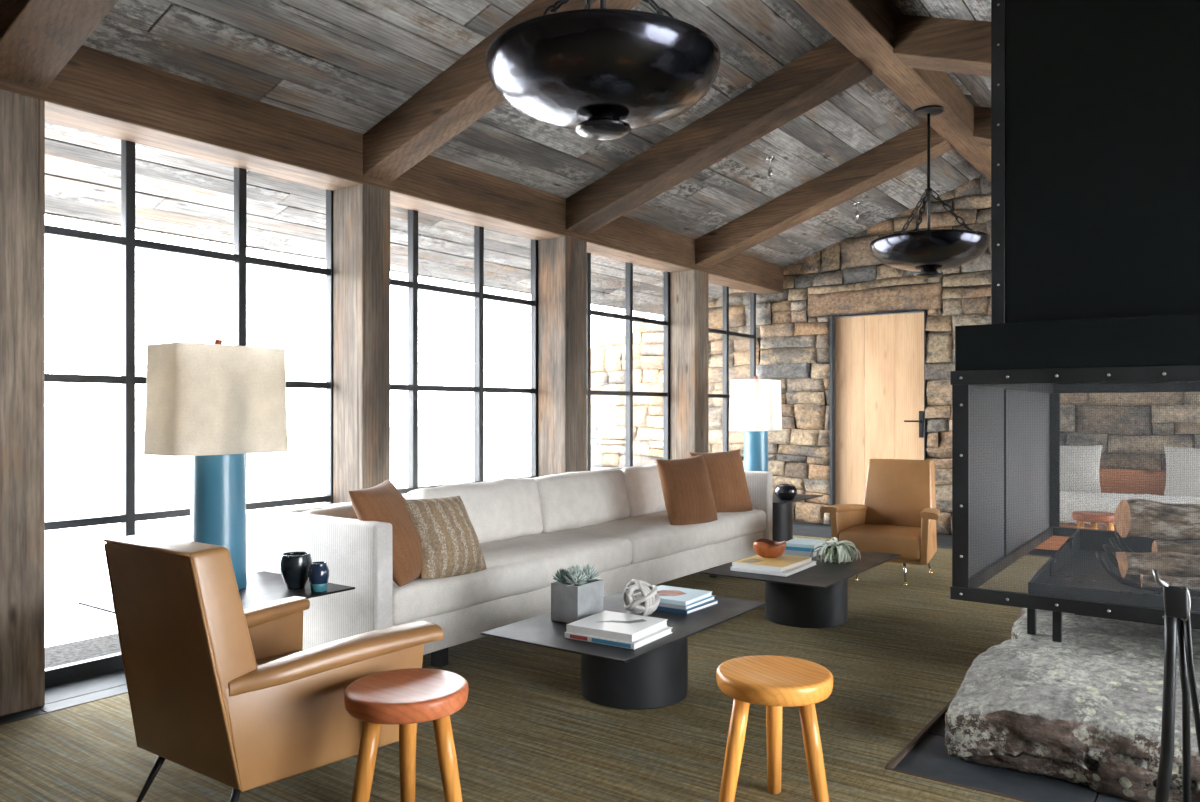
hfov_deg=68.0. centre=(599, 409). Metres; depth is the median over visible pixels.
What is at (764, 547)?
wooden bowl
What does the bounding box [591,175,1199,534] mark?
wall
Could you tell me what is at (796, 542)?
book
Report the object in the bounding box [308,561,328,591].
vase
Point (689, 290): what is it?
column
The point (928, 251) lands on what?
pendant lamp
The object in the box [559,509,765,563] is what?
seat cushion
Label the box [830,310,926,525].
door
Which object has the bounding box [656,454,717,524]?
throw pillow
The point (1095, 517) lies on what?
round stool
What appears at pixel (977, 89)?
ceiling
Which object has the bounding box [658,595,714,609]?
book
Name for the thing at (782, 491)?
vase
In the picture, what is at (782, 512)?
side table
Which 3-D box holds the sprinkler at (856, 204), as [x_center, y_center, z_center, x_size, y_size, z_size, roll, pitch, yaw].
[2.354,-1.825,8.148,0.066,0.161,0.068,0,0,36]
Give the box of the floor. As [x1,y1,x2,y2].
[0,522,1135,801]
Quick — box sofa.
[256,464,772,667]
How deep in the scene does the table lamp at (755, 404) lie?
7.48 m
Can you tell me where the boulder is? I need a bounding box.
[945,608,1199,801]
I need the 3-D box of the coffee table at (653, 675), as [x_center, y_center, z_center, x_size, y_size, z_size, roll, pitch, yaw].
[0.144,1.029,3.748,0.680,0.318,1.150,0,0,36]
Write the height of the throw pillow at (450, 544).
0.365 m
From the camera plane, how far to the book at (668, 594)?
3.93 m
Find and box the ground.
[45,426,530,496]
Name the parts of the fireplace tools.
arm, arm, arm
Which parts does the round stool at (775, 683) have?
leg, seat, leg, leg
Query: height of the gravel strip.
0.200 m
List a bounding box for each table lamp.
[143,339,287,589]
[729,376,781,471]
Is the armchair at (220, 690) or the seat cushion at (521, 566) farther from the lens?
the seat cushion at (521, 566)
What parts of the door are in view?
handle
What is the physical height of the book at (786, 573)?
0.020 m
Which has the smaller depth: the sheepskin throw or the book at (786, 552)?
the book at (786, 552)
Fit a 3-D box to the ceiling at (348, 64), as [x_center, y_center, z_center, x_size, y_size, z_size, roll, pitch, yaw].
[-0.913,-1.749,4.687,3.637,1.378,11.770,0,0,36]
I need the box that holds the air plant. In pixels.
[810,537,860,563]
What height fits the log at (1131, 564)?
0.122 m
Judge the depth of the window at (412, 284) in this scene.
6.06 m
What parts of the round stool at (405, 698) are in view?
leg, seat, leg, leg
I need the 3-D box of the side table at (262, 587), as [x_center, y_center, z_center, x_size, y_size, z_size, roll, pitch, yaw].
[-1.496,0.959,3.524,0.630,0.458,0.800,0,0,36]
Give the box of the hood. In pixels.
[991,0,1199,323]
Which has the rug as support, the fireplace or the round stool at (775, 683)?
the round stool at (775, 683)
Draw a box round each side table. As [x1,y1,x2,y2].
[78,571,354,613]
[772,492,822,541]
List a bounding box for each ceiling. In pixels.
[45,0,981,315]
[883,0,990,107]
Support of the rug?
on the floor
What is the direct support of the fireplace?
on the boulder
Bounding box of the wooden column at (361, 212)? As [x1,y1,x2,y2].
[333,184,389,503]
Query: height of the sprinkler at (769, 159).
0.161 m
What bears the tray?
on the fireplace
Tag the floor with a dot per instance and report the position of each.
(929, 757)
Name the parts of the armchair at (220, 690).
leg, panel, leg, seat, panel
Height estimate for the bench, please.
0.700 m
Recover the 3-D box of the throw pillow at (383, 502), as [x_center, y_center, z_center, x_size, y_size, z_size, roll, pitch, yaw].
[-0.931,0.547,4.040,0.285,0.435,0.428,0,0,5]
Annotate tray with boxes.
[1028,529,1199,611]
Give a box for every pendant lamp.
[486,0,720,139]
[870,105,989,277]
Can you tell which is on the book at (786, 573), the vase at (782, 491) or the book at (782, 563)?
the book at (782, 563)
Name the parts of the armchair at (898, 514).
panel, seat, seat, leg, panel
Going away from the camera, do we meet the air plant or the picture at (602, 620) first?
the picture at (602, 620)
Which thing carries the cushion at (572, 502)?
on the sofa
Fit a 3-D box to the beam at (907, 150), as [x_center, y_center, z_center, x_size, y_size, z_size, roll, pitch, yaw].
[1.790,-1.772,7.424,2.150,0.957,0.255,0,0,36]
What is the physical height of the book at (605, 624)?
0.029 m
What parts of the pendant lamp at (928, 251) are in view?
chain, chain, rod, lamp shade, chain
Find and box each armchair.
[103,534,443,801]
[820,459,939,585]
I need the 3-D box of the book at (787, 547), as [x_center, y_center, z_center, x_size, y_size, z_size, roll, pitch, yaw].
[1.245,0.829,5.413,0.200,0.022,0.251,0,0,33]
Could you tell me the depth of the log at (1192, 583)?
3.43 m
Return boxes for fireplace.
[950,0,1199,641]
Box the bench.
[1034,468,1165,549]
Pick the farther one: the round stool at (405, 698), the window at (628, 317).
the window at (628, 317)
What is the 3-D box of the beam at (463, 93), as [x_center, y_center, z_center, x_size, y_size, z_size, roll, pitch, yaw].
[-0.384,-1.772,4.377,2.150,0.957,0.200,0,0,36]
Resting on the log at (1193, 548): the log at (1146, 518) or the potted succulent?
the log at (1146, 518)
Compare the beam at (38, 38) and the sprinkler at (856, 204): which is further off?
the sprinkler at (856, 204)
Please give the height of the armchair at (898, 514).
0.822 m
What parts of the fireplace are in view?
corner post, leg, corner post, leg, rail, rail, fire grate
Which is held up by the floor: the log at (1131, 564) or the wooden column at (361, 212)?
the wooden column at (361, 212)
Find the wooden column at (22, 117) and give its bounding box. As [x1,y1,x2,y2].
[0,89,44,716]
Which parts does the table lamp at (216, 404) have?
lamp shade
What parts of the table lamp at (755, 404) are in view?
lamp shade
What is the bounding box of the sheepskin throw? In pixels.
[1060,491,1199,525]
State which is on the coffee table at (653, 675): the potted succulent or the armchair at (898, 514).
the potted succulent
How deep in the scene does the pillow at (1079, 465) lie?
7.51 m
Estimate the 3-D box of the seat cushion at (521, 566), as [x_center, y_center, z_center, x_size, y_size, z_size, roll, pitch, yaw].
[-0.631,0.848,4.764,0.745,0.213,1.869,0,0,36]
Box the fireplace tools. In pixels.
[1152,569,1199,801]
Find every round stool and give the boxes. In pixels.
[344,668,467,801]
[716,655,832,801]
[1072,511,1114,530]
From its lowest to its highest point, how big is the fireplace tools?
0.762 m
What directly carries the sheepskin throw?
on the bench
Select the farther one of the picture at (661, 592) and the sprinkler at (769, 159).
the sprinkler at (769, 159)
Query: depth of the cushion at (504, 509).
5.09 m
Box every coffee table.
[481,590,766,709]
[700,550,900,627]
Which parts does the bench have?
backrest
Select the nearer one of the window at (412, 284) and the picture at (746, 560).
the picture at (746, 560)
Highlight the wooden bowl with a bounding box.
[753,538,785,557]
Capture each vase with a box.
[279,551,311,588]
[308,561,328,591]
[774,484,796,499]
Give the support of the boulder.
on the floor
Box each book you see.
[565,627,672,649]
[566,611,667,641]
[634,585,712,605]
[656,599,718,614]
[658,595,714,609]
[730,561,816,576]
[732,554,811,571]
[783,550,820,556]
[785,543,827,551]
[786,538,824,547]
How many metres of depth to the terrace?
8.59 m
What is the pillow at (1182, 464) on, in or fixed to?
on the bench
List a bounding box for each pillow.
[349,479,421,586]
[404,496,486,578]
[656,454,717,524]
[689,449,752,512]
[1060,445,1101,492]
[1164,446,1199,496]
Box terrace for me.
[45,482,405,646]
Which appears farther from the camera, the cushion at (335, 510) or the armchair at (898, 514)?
the armchair at (898, 514)
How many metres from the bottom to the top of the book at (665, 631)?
0.022 m
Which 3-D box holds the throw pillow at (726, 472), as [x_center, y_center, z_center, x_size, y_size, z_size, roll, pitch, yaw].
[0.908,0.537,6.661,0.485,0.476,0.239,0,0,-34]
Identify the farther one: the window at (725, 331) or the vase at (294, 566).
the window at (725, 331)
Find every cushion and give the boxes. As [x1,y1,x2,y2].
[300,504,357,518]
[392,531,631,624]
[404,478,542,543]
[533,469,629,532]
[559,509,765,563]
[619,464,666,516]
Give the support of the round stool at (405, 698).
on the rug
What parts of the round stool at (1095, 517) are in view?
leg, seat, leg, leg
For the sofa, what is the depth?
4.81 m
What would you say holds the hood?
attached to the fireplace
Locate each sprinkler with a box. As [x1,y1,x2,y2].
[766,156,774,178]
[853,202,860,219]
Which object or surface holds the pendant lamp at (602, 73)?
hanging from the ceiling at (348, 64)
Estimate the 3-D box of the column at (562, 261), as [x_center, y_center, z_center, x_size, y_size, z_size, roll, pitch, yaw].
[-0.277,-0.028,6.585,0.260,2.455,0.260,0,0,36]
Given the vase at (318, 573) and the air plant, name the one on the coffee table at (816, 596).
the air plant
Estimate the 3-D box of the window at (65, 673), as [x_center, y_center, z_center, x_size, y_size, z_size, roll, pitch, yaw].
[-2.038,-0.123,4.393,0.050,2.646,1.769,0,0,36]
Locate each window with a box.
[45,140,332,686]
[390,209,537,493]
[587,253,669,470]
[709,286,755,459]
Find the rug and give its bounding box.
[0,535,1050,801]
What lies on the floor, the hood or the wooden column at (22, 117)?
the wooden column at (22, 117)
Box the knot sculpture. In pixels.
[623,579,659,615]
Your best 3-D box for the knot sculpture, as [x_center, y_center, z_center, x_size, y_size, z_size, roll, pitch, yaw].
[0.174,0.789,3.736,0.152,0.161,0.151,0,0,36]
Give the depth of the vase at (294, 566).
3.61 m
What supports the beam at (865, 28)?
attached to the ceiling at (348, 64)
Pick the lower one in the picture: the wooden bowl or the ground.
the wooden bowl
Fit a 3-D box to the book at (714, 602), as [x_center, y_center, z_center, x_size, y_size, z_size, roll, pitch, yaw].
[0.339,0.861,3.971,0.280,0.018,0.271,0,0,37]
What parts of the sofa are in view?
arm, leg, leg, arm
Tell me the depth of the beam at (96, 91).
4.63 m
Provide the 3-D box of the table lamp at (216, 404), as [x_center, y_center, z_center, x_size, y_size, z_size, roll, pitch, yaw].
[-1.563,0.221,3.646,0.292,1.018,0.500,0,0,36]
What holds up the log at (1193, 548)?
on the fireplace
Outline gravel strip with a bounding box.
[45,633,120,668]
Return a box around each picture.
[601,619,645,622]
[657,590,686,595]
[739,558,763,562]
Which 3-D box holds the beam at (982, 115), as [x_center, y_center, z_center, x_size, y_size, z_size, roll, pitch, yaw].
[4.366,-1.495,5.585,3.780,1.511,0.255,0,0,36]
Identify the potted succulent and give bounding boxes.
[551,563,602,622]
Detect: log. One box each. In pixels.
[1115,498,1199,542]
[1116,552,1199,579]
[1140,574,1199,589]
[1152,540,1199,554]

